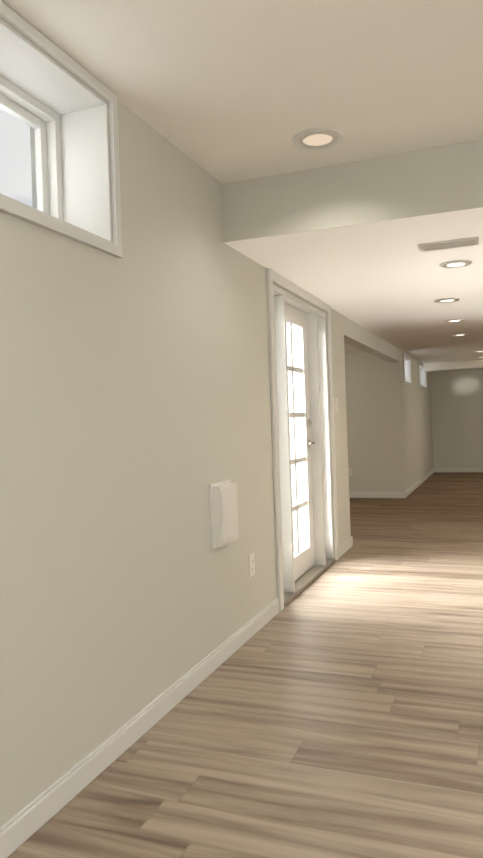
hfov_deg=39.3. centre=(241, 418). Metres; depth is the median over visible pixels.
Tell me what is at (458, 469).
baseboard
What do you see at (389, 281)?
ceiling
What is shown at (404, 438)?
wall
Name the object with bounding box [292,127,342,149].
recessed light
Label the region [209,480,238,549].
box
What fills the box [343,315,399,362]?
header beam
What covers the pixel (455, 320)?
recessed light
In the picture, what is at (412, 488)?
baseboard
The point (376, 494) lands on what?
baseboard
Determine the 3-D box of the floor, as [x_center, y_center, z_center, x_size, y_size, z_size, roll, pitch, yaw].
[2.063,1.145,6.011,9.680,0.120,15.180,-2,0,21]
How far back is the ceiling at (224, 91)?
2.30 m
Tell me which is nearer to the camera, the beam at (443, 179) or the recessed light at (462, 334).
the beam at (443, 179)
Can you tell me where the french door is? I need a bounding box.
[267,268,338,610]
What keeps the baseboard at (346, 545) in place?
attached to the wall at (134, 403)
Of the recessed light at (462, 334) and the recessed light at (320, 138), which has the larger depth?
the recessed light at (462, 334)
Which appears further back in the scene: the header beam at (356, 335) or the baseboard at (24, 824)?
the header beam at (356, 335)
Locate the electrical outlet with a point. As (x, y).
(251, 565)
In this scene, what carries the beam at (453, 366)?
attached to the ceiling
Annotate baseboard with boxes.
[0,598,278,857]
[339,537,352,557]
[349,492,403,497]
[404,468,433,497]
[434,468,482,471]
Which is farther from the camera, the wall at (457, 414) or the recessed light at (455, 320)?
the wall at (457, 414)
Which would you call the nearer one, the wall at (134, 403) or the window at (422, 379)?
the wall at (134, 403)
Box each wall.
[0,17,350,826]
[345,352,378,491]
[375,349,432,497]
[430,369,482,467]
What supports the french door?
in the wall at (134, 403)
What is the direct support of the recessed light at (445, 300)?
in the ceiling at (389, 281)
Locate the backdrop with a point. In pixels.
(9, 154)
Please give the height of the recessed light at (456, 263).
0.008 m
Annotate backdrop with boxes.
[0,108,32,206]
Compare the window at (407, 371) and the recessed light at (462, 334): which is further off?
the window at (407, 371)
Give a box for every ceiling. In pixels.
[1,0,482,183]
[224,207,482,362]
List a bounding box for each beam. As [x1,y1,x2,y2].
[222,140,482,241]
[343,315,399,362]
[423,360,482,371]
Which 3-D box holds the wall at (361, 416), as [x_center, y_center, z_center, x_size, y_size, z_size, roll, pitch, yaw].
[0.451,-0.100,10.069,3.160,2.500,0.340,-2,0,21]
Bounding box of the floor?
[7,472,482,857]
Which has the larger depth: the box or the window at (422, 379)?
the window at (422, 379)
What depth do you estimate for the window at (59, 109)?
2.40 m
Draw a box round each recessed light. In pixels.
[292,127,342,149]
[435,298,458,302]
[440,260,471,267]
[445,319,464,321]
[452,333,467,335]
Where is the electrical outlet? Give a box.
[248,552,254,576]
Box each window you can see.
[0,0,122,257]
[403,353,411,386]
[419,361,426,389]
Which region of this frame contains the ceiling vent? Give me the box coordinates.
[418,237,478,251]
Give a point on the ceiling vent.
(457, 243)

